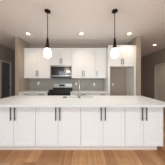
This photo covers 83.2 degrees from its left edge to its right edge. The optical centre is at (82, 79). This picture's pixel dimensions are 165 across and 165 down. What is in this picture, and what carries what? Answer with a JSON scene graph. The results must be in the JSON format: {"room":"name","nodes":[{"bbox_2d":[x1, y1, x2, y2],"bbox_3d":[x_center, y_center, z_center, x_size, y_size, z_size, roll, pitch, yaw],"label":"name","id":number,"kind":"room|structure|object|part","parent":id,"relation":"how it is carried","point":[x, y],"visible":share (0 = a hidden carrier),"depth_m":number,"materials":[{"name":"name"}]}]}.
{"room":"kitchen","nodes":[
{"label":"kitchen","id":0,"kind":"room"},
{"bbox_2d":[0,44,14,95],"bbox_3d":[-3.440,-0.070,1.350,0.120,2.800,9.900,0,0,0],"label":"wall","id":1,"kind":"structure","parent":0,"point":[6,54],"depth_m":4.34,"materials":[{"name":"paint"}]},
{"bbox_2d":[2,62,9,97],"bbox_3d":[-3.382,0.288,4.075,0.115,2.068,0.462,0,0,0],"label":"door","id":2,"kind":"structure","parent":1,"relation":"in","point":[5,66],"depth_m":4.08,"materials":[{"name":"wood"}]},
{"bbox_2d":[0,60,11,98],"bbox_3d":[-3.371,0.253,4.075,0.018,2.155,0.620,0,0,0],"label":"trim","id":3,"kind":"structure","parent":1,"relation":"attached to","point":[1,61],"depth_m":3.93,"materials":[{"name":"paint"}]},
{"bbox_2d":[15,37,28,95],"bbox_3d":[-2.241,-0.070,4.725,0.118,2.800,3.150,0,0,0],"label":"wall","id":4,"kind":"structure","parent":0,"point":[21,83],"depth_m":3.25,"materials":[{"name":"paint"}]},
{"bbox_2d":[29,44,126,95],"bbox_3d":[-0.185,-0.070,3.825,4.230,2.800,0.130,0,0,0],"label":"wall","id":5,"kind":"structure","parent":0,"point":[117,76],"depth_m":3.77,"materials":[{"name":"paint"}]},
{"bbox_2d":[24,50,50,77],"bbox_3d":[-1.686,-0.595,3.583,0.986,1.060,0.368,0,0,0],"label":"upper cabinet","id":6,"kind":"object","parent":5,"relation":"attached to","point":[36,65],"visible":0.94,"depth_m":3.45,"materials":[{"name":"white paint"}]},
{"bbox_3d":[-1.933,-0.595,3.450,0.489,1.055,0.020,0,0,0],"label":"door","id":7,"kind":"part","parent":6,"relation":"part of","materials":[{"name":"white paint"}]},
{"bbox_3d":[-1.439,-0.595,3.450,0.489,1.055,0.020,0,0,0],"label":"door","id":8,"kind":"part","parent":6,"relation":"part of","materials":[{"name":"white paint"}]},
{"bbox_2d":[24,48,105,49],"bbox_3d":[-0.661,-1.151,3.435,3.037,0.052,0.034,0,0,0],"label":"crown molding","id":9,"kind":"structure","parent":6,"relation":"on","point":[24,48],"depth_m":3.42,"materials":[{"name":"white paint"}]},
{"bbox_2d":[51,50,70,64],"bbox_3d":[-0.810,-0.835,3.583,0.758,0.580,0.368,0,0,0],"label":"upper cabinet","id":10,"kind":"object","parent":5,"relation":"attached to","point":[58,57],"visible":0.8,"depth_m":3.45,"materials":[{"name":"white paint"}]},
{"bbox_3d":[-1.000,-0.835,3.450,0.375,0.575,0.020,0,0,0],"label":"door","id":11,"kind":"part","parent":10,"relation":"part of","materials":[{"name":"white paint"}]},
{"bbox_2d":[50,65,70,77],"bbox_3d":[-0.810,-0.312,3.547,0.756,0.445,0.441,0,0,0],"label":"microwave","id":12,"kind":"object","parent":10,"relation":"attached to","point":[56,71],"visible":1,"depth_m":3.37,"materials":[{"name":"silver metal"}]},
{"bbox_3d":[-0.899,-0.335,3.384,0.578,0.400,0.028,0,0,0],"label":"door","id":13,"kind":"part","parent":12,"relation":"part of","materials":[{"name":"black glass"}]},
{"bbox_3d":[-0.519,-0.326,3.384,0.175,0.328,0.028,0,0,0],"label":"control panel","id":14,"kind":"part","parent":12,"relation":"part of","materials":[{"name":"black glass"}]},
{"bbox_3d":[-0.620,-0.835,3.450,0.375,0.575,0.020,0,0,0],"label":"door","id":15,"kind":"part","parent":10,"relation":"part of","materials":[{"name":"white paint"}]},
{"bbox_2d":[71,50,94,77],"bbox_3d":[0.011,-0.595,3.583,0.876,1.060,0.368,0,0,0],"label":"upper cabinet","id":16,"kind":"object","parent":5,"relation":"attached to","point":[82,61],"visible":1,"depth_m":3.45,"materials":[{"name":"white paint"}]},
{"bbox_3d":[-0.208,-0.595,3.450,0.434,1.055,0.020,0,0,0],"label":"door","id":17,"kind":"part","parent":16,"relation":"part of","materials":[{"name":"white paint"}]},
{"bbox_3d":[0.231,-0.595,3.450,0.434,1.055,0.020,0,0,0],"label":"door","id":18,"kind":"part","parent":16,"relation":"part of","materials":[{"name":"white paint"}]},
{"bbox_2d":[95,50,105,77],"bbox_3d":[0.654,-0.595,3.583,0.405,1.060,0.368,0,0,0],"label":"upper cabinet","id":19,"kind":"object","parent":5,"relation":"attached to","point":[100,55],"visible":0.92,"depth_m":3.45,"materials":[{"name":"white paint"}]},
{"bbox_2d":[110,47,133,68],"bbox_3d":[1.331,-0.792,3.443,0.816,0.665,0.648,0,0,0],"label":"upper cabinet","id":20,"kind":"object","parent":5,"relation":"attached to","point":[125,59],"visible":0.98,"depth_m":3.17,"materials":[{"name":"white paint"}]},
{"bbox_3d":[1.127,-0.792,3.170,0.404,0.660,0.020,0,0,0],"label":"door","id":21,"kind":"part","parent":20,"relation":"part of","materials":[{"name":"white paint"}]},
{"bbox_2d":[108,45,135,46],"bbox_3d":[1.329,-1.151,3.155,0.938,0.052,0.034,0,0,0],"label":"crown molding","id":22,"kind":"structure","parent":20,"relation":"on","point":[108,45],"depth_m":3.14,"materials":[{"name":"white paint"}]},
{"bbox_3d":[1.536,-0.792,3.170,0.404,0.660,0.020,0,0,0],"label":"door","id":23,"kind":"part","parent":20,"relation":"part of","materials":[{"name":"white paint"}]},
{"bbox_2d":[0,0,164,56],"bbox_3d":[0.185,-1.520,1.350,7.370,0.100,10.140,0,0,0],"label":"ceiling","id":24,"kind":"structure","parent":0,"point":[67,19],"depth_m":2.38,"materials":[{"name":"paint"}]},
{"bbox_2d":[43,9,51,57],"bbox_3d":[-0.755,-0.978,1.980,0.162,0.984,0.162,0,0,0],"label":"pendant light","id":25,"kind":"object","parent":24,"relation":"hanging from","point":[47,53],"visible":1,"depth_m":1.95,"materials":[{"name":"white glass"}]},
{"bbox_3d":[-0.755,-0.579,1.980,0.162,0.186,0.162,0,0,0],"label":"lamp shade","id":26,"kind":"part","parent":25,"relation":"part of","materials":[{"name":"white glass"}]},
{"bbox_2d":[111,9,118,57],"bbox_3d":[0.675,-0.978,1.980,0.162,0.984,0.162,0,0,0],"label":"pendant light","id":27,"kind":"object","parent":24,"relation":"hanging from","point":[114,52],"visible":1,"depth_m":1.95,"materials":[{"name":"white glass"}]},
{"bbox_3d":[0.675,-0.579,1.980,0.162,0.186,0.162,0,0,0],"label":"lamp shade","id":28,"kind":"part","parent":27,"relation":"part of","materials":[{"name":"white glass"}]},
{"bbox_2d":[0,108,164,164],"bbox_3d":[0.185,1.380,1.350,7.370,0.100,10.140,0,0,0],"label":"floor","id":29,"kind":"structure","parent":0,"point":[7,157],"depth_m":1.60,"materials":[{"name":"brown wood"}]},
{"bbox_2d":[0,107,35,145],"bbox_3d":[-1.268,0.831,1.903,0.796,0.769,0.488,0,0,0],"label":"base cabinet","id":30,"kind":"object","parent":29,"relation":"on","point":[17,124],"visible":0.77,"depth_m":1.71,"materials":[{"name":"white paint"}]},
{"bbox_3d":[-1.468,0.831,1.710,0.394,0.764,0.020,0,0,0],"label":"door","id":31,"kind":"part","parent":30,"relation":"part of","materials":[{"name":"white paint"}]},
{"bbox_3d":[-1.069,0.831,1.710,0.394,0.764,0.020,0,0,0],"label":"door","id":32,"kind":"part","parent":30,"relation":"part of","materials":[{"name":"white paint"}]},
{"bbox_2d":[19,93,33,95],"bbox_3d":[-1.917,0.888,3.438,0.523,0.884,0.658,0,0,0],"label":"base cabinet","id":33,"kind":"object","parent":29,"relation":"on","point":[20,94],"visible":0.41,"depth_m":3.15,"materials":[{"name":"white paint"}]},
{"bbox_2d":[18,90,48,92],"bbox_3d":[-1.686,0.428,3.447,0.988,0.036,0.644,0,0,0],"label":"countertop","id":34,"kind":"structure","parent":33,"relation":"on","point":[27,91],"depth_m":3.32,"materials":[{"name":"white stone"}]},
{"bbox_2d":[34,93,47,95],"bbox_3d":[-1.423,0.888,3.438,0.460,0.884,0.658,0,0,0],"label":"base cabinet","id":35,"kind":"object","parent":29,"relation":"on","point":[35,94],"visible":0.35,"depth_m":3.15,"materials":[{"name":"white paint"}]},
{"bbox_2d":[36,107,80,145],"bbox_3d":[-0.454,0.831,1.903,0.825,0.769,0.488,0,0,0],"label":"base cabinet","id":36,"kind":"object","parent":29,"relation":"on","point":[55,126],"visible":0.78,"depth_m":1.71,"materials":[{"name":"white paint"}]},
{"bbox_3d":[-0.660,0.831,1.710,0.409,0.764,0.020,0,0,0],"label":"door","id":37,"kind":"part","parent":36,"relation":"part of","materials":[{"name":"white paint"}]},
{"bbox_3d":[-0.247,0.831,1.710,0.409,0.764,0.020,0,0,0],"label":"door","id":38,"kind":"part","parent":36,"relation":"part of","materials":[{"name":"white paint"}]},
{"bbox_2d":[48,83,71,95],"bbox_3d":[-0.810,0.720,3.408,0.756,1.160,0.700,0,0,0],"label":"gas range","id":39,"kind":"object","parent":29,"relation":"on","point":[59,89],"visible":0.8,"depth_m":3.38,"materials":[{"name":"silver metal"}]},
{"bbox_3d":[-0.810,0.483,3.132,0.756,0.093,0.035,0,0,0],"label":"control panel","id":40,"kind":"part","parent":39,"relation":"part of","materials":[{"name":"black metal"}]},
{"bbox_2d":[0,146,156,149],"bbox_3d":[-0.125,1.272,2.045,3.070,0.115,0.550,0,0,0],"label":"toe kick","id":41,"kind":"object","parent":29,"relation":"on","point":[1,147],"visible":0.17,"depth_m":1.77,"materials":[{"name":"paint"}]},
{"bbox_2d":[70,93,95,95],"bbox_3d":[0.011,0.888,3.438,0.876,0.884,0.658,0,0,0],"label":"base cabinet","id":42,"kind":"object","parent":29,"relation":"on","point":[71,94],"visible":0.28,"depth_m":3.15,"materials":[{"name":"white paint"}]},
{"bbox_2d":[70,90,108,92],"bbox_3d":[0.215,0.428,3.447,1.286,0.036,0.644,0,0,0],"label":"countertop","id":43,"kind":"structure","parent":42,"relation":"on","point":[72,91],"depth_m":3.32,"materials":[{"name":"white stone"}]},
{"bbox_2d":[96,93,107,95],"bbox_3d":[0.654,0.888,3.438,0.405,0.884,0.658,0,0,0],"label":"base cabinet","id":44,"kind":"object","parent":29,"relation":"on","point":[97,94],"visible":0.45,"depth_m":3.15,"materials":[{"name":"white paint"}]},
{"bbox_2d":[81,107,124,145],"bbox_3d":[0.365,0.831,1.903,0.804,0.769,0.488,0,0,0],"label":"base cabinet","id":45,"kind":"object","parent":29,"relation":"on","point":[100,126],"visible":0.79,"depth_m":1.71,"materials":[{"name":"white paint"}]},
{"bbox_3d":[0.164,0.831,1.710,0.398,0.764,0.020,0,0,0],"label":"door","id":46,"kind":"part","parent":45,"relation":"part of","materials":[{"name":"white paint"}]},
{"bbox_3d":[0.567,0.831,1.710,0.398,0.764,0.020,0,0,0],"label":"door","id":47,"kind":"part","parent":45,"relation":"part of","materials":[{"name":"white paint"}]},
{"bbox_2d":[104,47,109,95],"bbox_3d":[0.890,0.102,3.464,0.060,2.455,0.608,0,0,0],"label":"board","id":48,"kind":"object","parent":29,"relation":"on","point":[107,79],"visible":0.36,"depth_m":3.26,"materials":[{"name":"white paint"}]},
{"bbox_2d":[126,47,135,95],"bbox_3d":[1.770,0.102,3.464,0.056,2.455,0.608,0,0,0],"label":"board","id":49,"kind":"object","parent":29,"relation":"on","point":[130,72],"visible":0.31,"depth_m":3.34,"materials":[{"name":"white paint"}]},
{"bbox_2d":[125,107,161,145],"bbox_3d":[1.109,0.831,1.903,0.676,0.769,0.488,0,0,0],"label":"base cabinet","id":50,"kind":"object","parent":29,"relation":"on","point":[143,125],"visible":0.8,"depth_m":1.71,"materials":[{"name":"white paint"}]},
{"bbox_3d":[0.940,0.831,1.710,0.334,0.764,0.020,0,0,0],"label":"door","id":51,"kind":"part","parent":50,"relation":"part of","materials":[{"name":"white paint"}]},
{"bbox_3d":[1.278,0.831,1.710,0.334,0.764,0.020,0,0,0],"label":"door","id":52,"kind":"part","parent":50,"relation":"part of","materials":[{"name":"white paint"}]},
{"bbox_2d":[162,107,162,145],"bbox_3d":[1.459,0.831,2.040,0.018,0.769,0.680,0,0,0],"label":"end panel","id":53,"kind":"object","parent":50,"relation":"attached to","point":[162,107],"visible":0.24,"depth_m":1.70,"materials":[{"name":"white paint"}]},
{"bbox_3d":[-0.117,0.831,2.285,3.115,0.769,0.266,0,0,0],"label":"cabinet","id":54,"kind":"object","parent":29,"relation":"on","visible":0},
{"bbox_2d":[0,96,164,106],"bbox_3d":[-0.130,0.428,1.990,3.320,0.036,0.920,0,0,0],"label":"countertop","id":55,"kind":"structure","parent":54,"relation":"on","point":[13,101],"depth_m":1.77,"materials":[{"name":"white stone"}]},
{"bbox_2d":[127,36,140,95],"bbox_3d":[1.865,-0.070,4.700,0.130,2.800,3.200,0,0,0],"label":"wall","id":56,"kind":"structure","parent":0,"point":[136,41],"depth_m":3.10,"materials":[{"name":"paint"}]},
{"bbox_2d":[141,48,164,98],"bbox_3d":[3.810,-0.070,1.350,0.120,2.800,9.900,0,0,0],"label":"wall","id":57,"kind":"structure","parent":0,"point":[148,61],"depth_m":5.25,"materials":[{"name":"paint"}]},
{"bbox_2d":[154,63,164,98],"bbox_3d":[3.741,0.273,4.420,0.018,2.115,0.910,0,0,0],"label":"trim","id":58,"kind":"structure","parent":57,"relation":"attached to","point":[162,63],"depth_m":4.80,"materials":[{"name":"paint"}]},
{"bbox_2d":[156,65,164,108],"bbox_3d":[3.752,0.308,4.420,0.115,2.028,0.752,0,0,0],"label":"door","id":59,"kind":"structure","parent":57,"relation":"in","point":[160,70],"depth_m":4.52,"materials":[{"name":"paint"}]}
]}

